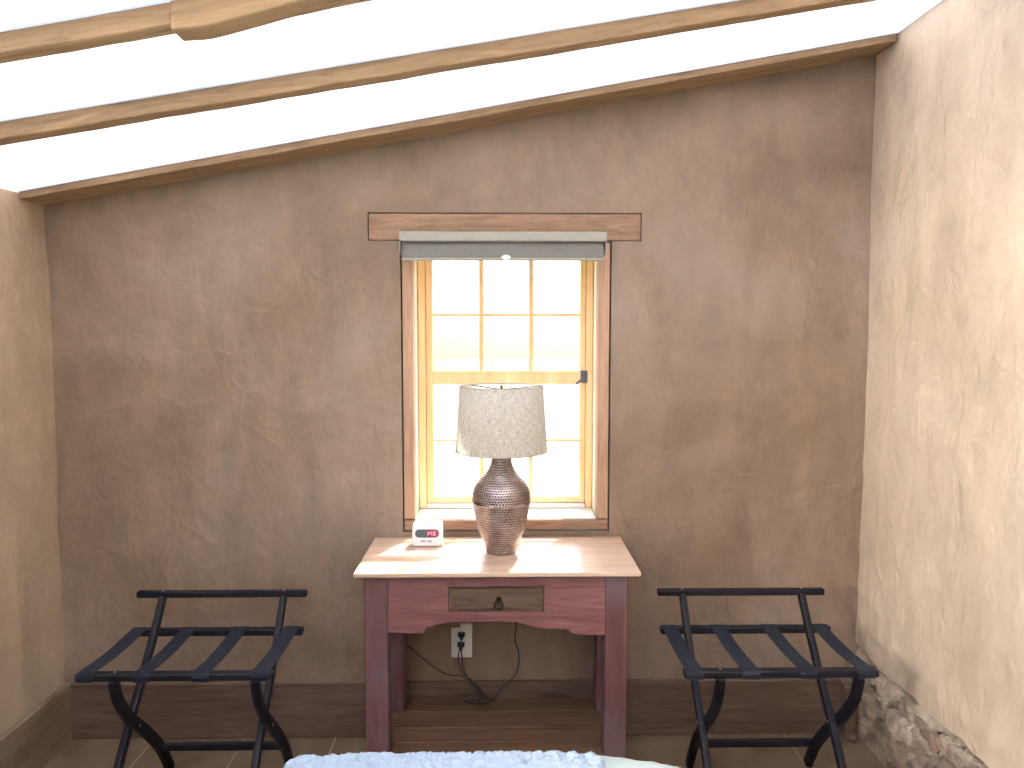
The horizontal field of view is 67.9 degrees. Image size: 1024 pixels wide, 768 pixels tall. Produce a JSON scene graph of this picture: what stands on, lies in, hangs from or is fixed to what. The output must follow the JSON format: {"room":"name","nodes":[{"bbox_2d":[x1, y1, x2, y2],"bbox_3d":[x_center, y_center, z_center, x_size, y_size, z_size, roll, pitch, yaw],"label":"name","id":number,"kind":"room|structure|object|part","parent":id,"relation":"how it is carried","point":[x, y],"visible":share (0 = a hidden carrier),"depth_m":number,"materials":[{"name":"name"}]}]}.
{"room":"bedroom","nodes":[
{"label":"bedroom","id":0,"kind":"room"},
{"bbox_2d":[0,188,64,734],"bbox_3d":[-1.579,0.501,0.071,0.018,1.990,5.320,0,4,-1],"label":"wall","id":1,"kind":"structure","parent":0,"point":[31,622],"depth_m":2.53,"materials":[{"name":"paint"}]},
{"bbox_2d":[0,682,71,767],"bbox_3d":[-1.564,1.370,0.146,0.019,0.211,5.246,0,4,-1],"label":"baseboard","id":2,"kind":"structure","parent":1,"relation":"attached to","point":[42,733],"depth_m":2.57,"materials":[{"name":"brown wood"}]},
{"bbox_2d":[43,56,875,683],"bbox_3d":[-0.178,0.056,2.825,2.923,2.488,0.247,0,4,-1],"label":"wall","id":3,"kind":"structure","parent":0,"point":[227,349],"depth_m":2.70,"materials":[{"name":"paint"}]},
{"bbox_2d":[70,678,840,738],"bbox_3d":[-0.194,1.186,2.781,2.807,0.205,0.015,0,4,-1],"label":"baseboard","id":4,"kind":"structure","parent":3,"relation":"attached to","point":[762,705],"depth_m":2.77,"materials":[{"name":"brown wood"}]},
{"bbox_2d":[19,33,896,205],"bbox_3d":[-0.175,-0.894,2.561,2.877,0.563,0.143,0,4,-1],"label":"ceiling beam","id":5,"kind":"structure","parent":3,"relation":"attached to","point":[870,47],"depth_m":2.52,"materials":[{"name":"brown wood"}]},
{"bbox_2d":[451,623,471,656],"bbox_3d":[-0.183,0.933,2.767,0.077,0.126,0.014,0,4,-1],"label":"wall outlet","id":6,"kind":"object","parent":3,"relation":"attached to","point":[464,627],"visible":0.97,"depth_m":2.76,"materials":[{"name":"white plastic"}]},
{"bbox_2d":[369,213,640,242],"bbox_3d":[-0.026,-0.557,2.764,0.951,0.093,0.206,0,4,-1],"label":"window lintel","id":7,"kind":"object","parent":3,"relation":"attached to","point":[382,226],"depth_m":2.66,"materials":[{"name":"brown wood"}]},
{"bbox_2d":[402,243,609,529],"bbox_3d":[-0.022,0.003,2.822,0.732,1.030,0.241,0,4,-1],"label":"window","id":8,"kind":"structure","parent":3,"relation":"in","point":[587,509],"depth_m":2.84,"materials":[{"name":"brown wood"}]},
{"bbox_3d":[-0.368,-0.007,2.728,0.038,0.984,0.065,0,4,-1],"label":"post","id":9,"kind":"part","parent":8,"relation":"part of","materials":[{"name":"brown wood"}]},
{"bbox_3d":[-0.338,-0.012,2.876,0.028,0.969,0.050,0,4,-1],"label":"frame","id":10,"kind":"part","parent":8,"relation":"part of","materials":[{"name":"brown wood"}]},
{"bbox_2d":[399,231,606,279],"bbox_3d":[-0.030,-0.441,2.636,0.710,0.167,0.071,0,4,-1],"label":"roller shade","id":11,"kind":"object","parent":8,"relation":"attached to","point":[413,245],"visible":1,"depth_m":2.61,"materials":[{"name":"grey fabric"}]},
{"bbox_3d":[-0.023,0.485,2.853,0.654,0.017,0.216,0,4,-1],"label":"sill","id":12,"kind":"part","parent":8,"relation":"part of","materials":[{"name":"white wood"}]},
{"bbox_3d":[-0.023,-0.017,2.880,0.599,0.939,0.036,0,4,-1],"label":"sash","id":13,"kind":"part","parent":8,"relation":"part of","materials":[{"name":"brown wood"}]},
{"bbox_3d":[-0.023,0.462,2.915,0.600,0.018,0.050,0,4,-1],"label":"frame","id":14,"kind":"part","parent":8,"relation":"part of","materials":[{"name":"wood"}]},
{"bbox_3d":[0.258,-0.018,2.843,0.047,0.041,0.034,-1,4,-8],"label":"latch lever","id":15,"kind":"part","parent":8,"relation":"part of","materials":[{"name":"grey metal"}]},
{"bbox_3d":[0.290,-0.013,2.886,0.026,0.969,0.050,0,4,-1],"label":"frame","id":16,"kind":"part","parent":8,"relation":"part of","materials":[{"name":"brown wood"}]},
{"bbox_3d":[0.325,-0.008,2.739,0.040,0.984,0.065,0,4,-1],"label":"post","id":17,"kind":"part","parent":8,"relation":"part of","materials":[{"name":"brown wood"}]},
{"bbox_2d":[43,733,884,767],"bbox_3d":[-0.134,1.529,0.116,3.083,0.094,5.420,0,4,-1],"label":"floor","id":18,"kind":"structure","parent":0,"point":[668,749],"depth_m":2.67,"materials":[{"name":"brown tile"}]},
{"bbox_2d":[74,589,307,767],"bbox_3d":[-0.981,1.021,2.380,0.572,0.610,0.476,0,4,-1],"label":"luggage rack","id":19,"kind":"object","parent":18,"relation":"on","point":[265,671],"visible":0.94,"depth_m":2.40,"materials":[{"name":"black wood"}]},
{"bbox_3d":[-1.180,1.027,2.375,0.021,0.597,0.471,0,4,-1],"label":"straight leg","id":20,"kind":"part","parent":19,"relation":"part of","materials":[{"name":"black wood"}]},
{"bbox_3d":[-1.158,1.084,2.392,0.021,0.484,0.376,0,4,-1],"label":"curved leg","id":21,"kind":"part","parent":19,"relation":"part of","materials":[{"name":"black wood"}]},
{"bbox_3d":[-0.978,0.850,2.212,0.572,0.021,0.032,0,4,-1],"label":"rail","id":22,"kind":"part","parent":19,"relation":"part of","materials":[{"name":"black wood"}]},
{"bbox_3d":[-0.983,0.826,2.538,0.572,0.022,0.030,0,4,-1],"label":"rail","id":23,"kind":"part","parent":19,"relation":"part of","materials":[{"name":"black wood"}]},
{"bbox_3d":[-0.984,0.713,2.584,0.572,0.021,0.026,0,4,-1],"label":"guard rail","id":24,"kind":"part","parent":19,"relation":"part of","materials":[{"name":"black wood"}]},
{"bbox_3d":[-0.772,1.027,2.381,0.021,0.597,0.471,0,4,-1],"label":"straight leg","id":25,"kind":"part","parent":19,"relation":"part of","materials":[{"name":"black wood"}]},
{"bbox_3d":[-0.750,1.083,2.398,0.021,0.484,0.376,0,4,-1],"label":"curved leg","id":26,"kind":"part","parent":19,"relation":"part of","materials":[{"name":"black wood"}]},
{"bbox_2d":[353,536,640,757],"bbox_3d":[-0.047,0.934,2.552,0.880,0.746,0.409,0,4,-1],"label":"console table","id":27,"kind":"object","parent":18,"relation":"on","point":[584,579],"visible":0.98,"depth_m":2.38,"materials":[{"name":"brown wood"}]},
{"bbox_3d":[-0.420,0.953,2.400,0.075,0.731,0.070,0,4,-1],"label":"leg","id":28,"kind":"part","parent":27,"relation":"part of","materials":[{"name":"red wood"}]},
{"bbox_3d":[-0.412,0.931,2.696,0.070,0.731,0.070,0,4,-1],"label":"leg","id":29,"kind":"part","parent":27,"relation":"part of","materials":[{"name":"red wood"}]},
{"bbox_2d":[406,520,486,697],"bbox_3d":[-0.271,0.801,2.686,0.368,0.656,0.138,0,4,-1],"label":"alarm clock","id":30,"kind":"object","parent":27,"relation":"on","point":[424,532],"visible":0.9,"depth_m":2.60,"materials":[{"name":"white plastic"}]},
{"bbox_3d":[-0.272,0.831,2.720,0.368,0.591,0.073,0,4,-1],"label":"power cord","id":31,"kind":"part","parent":30,"relation":"part of","materials":[{"name":"black plastic"}]},
{"bbox_3d":[-0.051,0.658,2.496,0.292,0.073,0.273,0,4,-1],"label":"drawer","id":32,"kind":"part","parent":27,"relation":"part of","materials":[{"name":"brown wood"}]},
{"bbox_3d":[-0.041,0.683,2.364,0.032,0.038,0.022,0,4,-1],"label":"ring pull","id":33,"kind":"part","parent":27,"relation":"part of","materials":[{"name":"black metal"}]},
{"bbox_2d":[455,383,547,703],"bbox_3d":[-0.036,0.577,2.565,0.319,1.152,0.364,0,4,-1],"label":"table lamp","id":34,"kind":"object","parent":27,"relation":"on","point":[501,423],"visible":0.99,"depth_m":2.43,"materials":[{"name":"brown metal"}]},
{"bbox_3d":[-0.078,0.847,2.661,0.213,0.600,0.201,0,4,-1],"label":"power cord","id":35,"kind":"part","parent":34,"relation":"part of","materials":[{"name":"black plastic"}]},
{"bbox_3d":[-0.035,0.114,2.509,0.305,0.216,0.305,0,4,-1],"label":"lamp shade","id":36,"kind":"part","parent":34,"relation":"part of","materials":[{"name":"fabric"}]},
{"bbox_3d":[-0.035,0.007,2.502,0.281,0.003,0.281,0,4,-1],"label":"shade trim","id":37,"kind":"part","parent":34,"relation":"part of","materials":[{"name":"fabric"}]},
{"bbox_3d":[-0.035,0.221,2.517,0.309,0.003,0.309,0,4,-1],"label":"shade trim","id":38,"kind":"part","parent":34,"relation":"part of","materials":[{"name":"fabric"}]},
{"bbox_3d":[0.322,0.931,2.708,0.056,0.731,0.070,0,4,-1],"label":"leg","id":39,"kind":"part","parent":27,"relation":"part of","materials":[{"name":"red wood"}]},
{"bbox_3d":[0.324,0.952,2.412,0.072,0.731,0.070,0,4,-1],"label":"leg","id":40,"kind":"part","parent":27,"relation":"part of","materials":[{"name":"red wood"}]},
{"bbox_2d":[600,756,679,767],"bbox_3d":[-0.029,1.140,0.624,1.221,0.609,2.040,0,4,-1],"label":"bed","id":41,"kind":"object","parent":18,"relation":"on","point":[610,762],"visible":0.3,"depth_m":1.55,"materials":[{"name":"white fabric"}]},
{"bbox_2d":[284,750,605,767],"bbox_3d":[-0.133,0.779,1.357,0.652,0.028,0.440,0,4,-1],"label":"coverlet","id":42,"kind":"object","parent":41,"relation":"on","point":[553,758],"visible":1,"depth_m":1.53,"materials":[{"name":"fabric"}]},
{"bbox_2d":[657,587,878,767],"bbox_3d":[0.786,1.020,2.400,0.572,0.610,0.476,0,4,-1],"label":"luggage rack","id":43,"kind":"object","parent":18,"relation":"on","point":[684,650],"visible":1,"depth_m":2.41,"materials":[{"name":"black wood"}]},
{"bbox_3d":[0.587,1.026,2.395,0.021,0.597,0.471,0,4,-1],"label":"straight leg","id":44,"kind":"part","parent":43,"relation":"part of","materials":[{"name":"black wood"}]},
{"bbox_3d":[0.609,1.082,2.411,0.021,0.484,0.376,0,4,-1],"label":"curved leg","id":45,"kind":"part","parent":43,"relation":"part of","materials":[{"name":"black wood"}]},
{"bbox_3d":[0.783,0.711,2.604,0.572,0.021,0.026,0,4,-1],"label":"guard rail","id":46,"kind":"part","parent":43,"relation":"part of","materials":[{"name":"black wood"}]},
{"bbox_3d":[0.784,0.825,2.558,0.572,0.022,0.030,0,4,-1],"label":"rail","id":47,"kind":"part","parent":43,"relation":"part of","materials":[{"name":"black wood"}]},
{"bbox_3d":[0.789,0.848,2.232,0.572,0.021,0.032,0,4,-1],"label":"rail","id":48,"kind":"part","parent":43,"relation":"part of","materials":[{"name":"black wood"}]},
{"bbox_3d":[0.994,1.025,2.401,0.021,0.597,0.471,0,4,-1],"label":"straight leg","id":49,"kind":"part","parent":43,"relation":"part of","materials":[{"name":"black wood"}]},
{"bbox_3d":[1.017,1.082,2.418,0.021,0.484,0.376,0,4,-1],"label":"curved leg","id":50,"kind":"part","parent":43,"relation":"part of","materials":[{"name":"black wood"}]},
{"bbox_2d":[0,0,942,192],"bbox_3d":[-0.134,-0.712,-0.028,3.003,0.543,5.450,0,4,-1],"label":"ceiling","id":51,"kind":"structure","parent":0,"point":[374,30],"depth_m":2.09,"materials":[{"name":"white paint"}]},
{"bbox_2d":[0,0,373,63],"bbox_3d":[-0.158,-0.809,1.478,2.877,0.579,0.065,0,4,-1],"label":"ceiling beam","id":52,"kind":"structure","parent":51,"relation":"attached to","point":[191,20],"depth_m":1.45,"materials":[{"name":"brown wood"}]},
{"bbox_2d":[0,0,877,145],"bbox_3d":[-0.165,-0.841,1.951,2.882,0.583,0.049,0,4,-3],"label":"ceiling beam","id":53,"kind":"structure","parent":51,"relation":"attached to","point":[742,11],"depth_m":1.93,"materials":[{"name":"brown wood"}]},
{"bbox_2d":[849,646,988,767],"bbox_3d":[1.307,1.306,0.174,0.058,0.380,5.320,0,4,-1],"label":"stone wall","id":54,"kind":"structure","parent":0,"point":[890,721],"depth_m":2.47,"materials":[{"name":"beige stone"}]},
{"bbox_2d":[840,683,857,742],"bbox_3d":[1.232,1.197,2.770,0.042,0.190,0.079,0,4,-1],"label":"trim","id":55,"kind":"structure","parent":54,"relation":"attached to","point":[848,730],"depth_m":2.77,"materials":[{"name":"brown wood"}]},
{"bbox_2d":[856,0,1023,767],"bbox_3d":[1.325,0.079,0.087,0.054,2.170,5.320,0,4,-1],"label":"wall","id":56,"kind":"structure","parent":0,"point":[940,614],"depth_m":2.22,"materials":[{"name":"paint"}]},
{"label":"outside","id":57,"kind":"structure","parent":0,"visible":0},
{"bbox_2d":[434,358,578,494],"bbox_3d":[-0.347,0.168,22.014,60.000,0.522,38.000,0,4,-1],"label":"ground","id":58,"kind":"structure","parent":57,"point":[555,471],"depth_m":12.07,"materials":[{"name":"white"}]}
]}

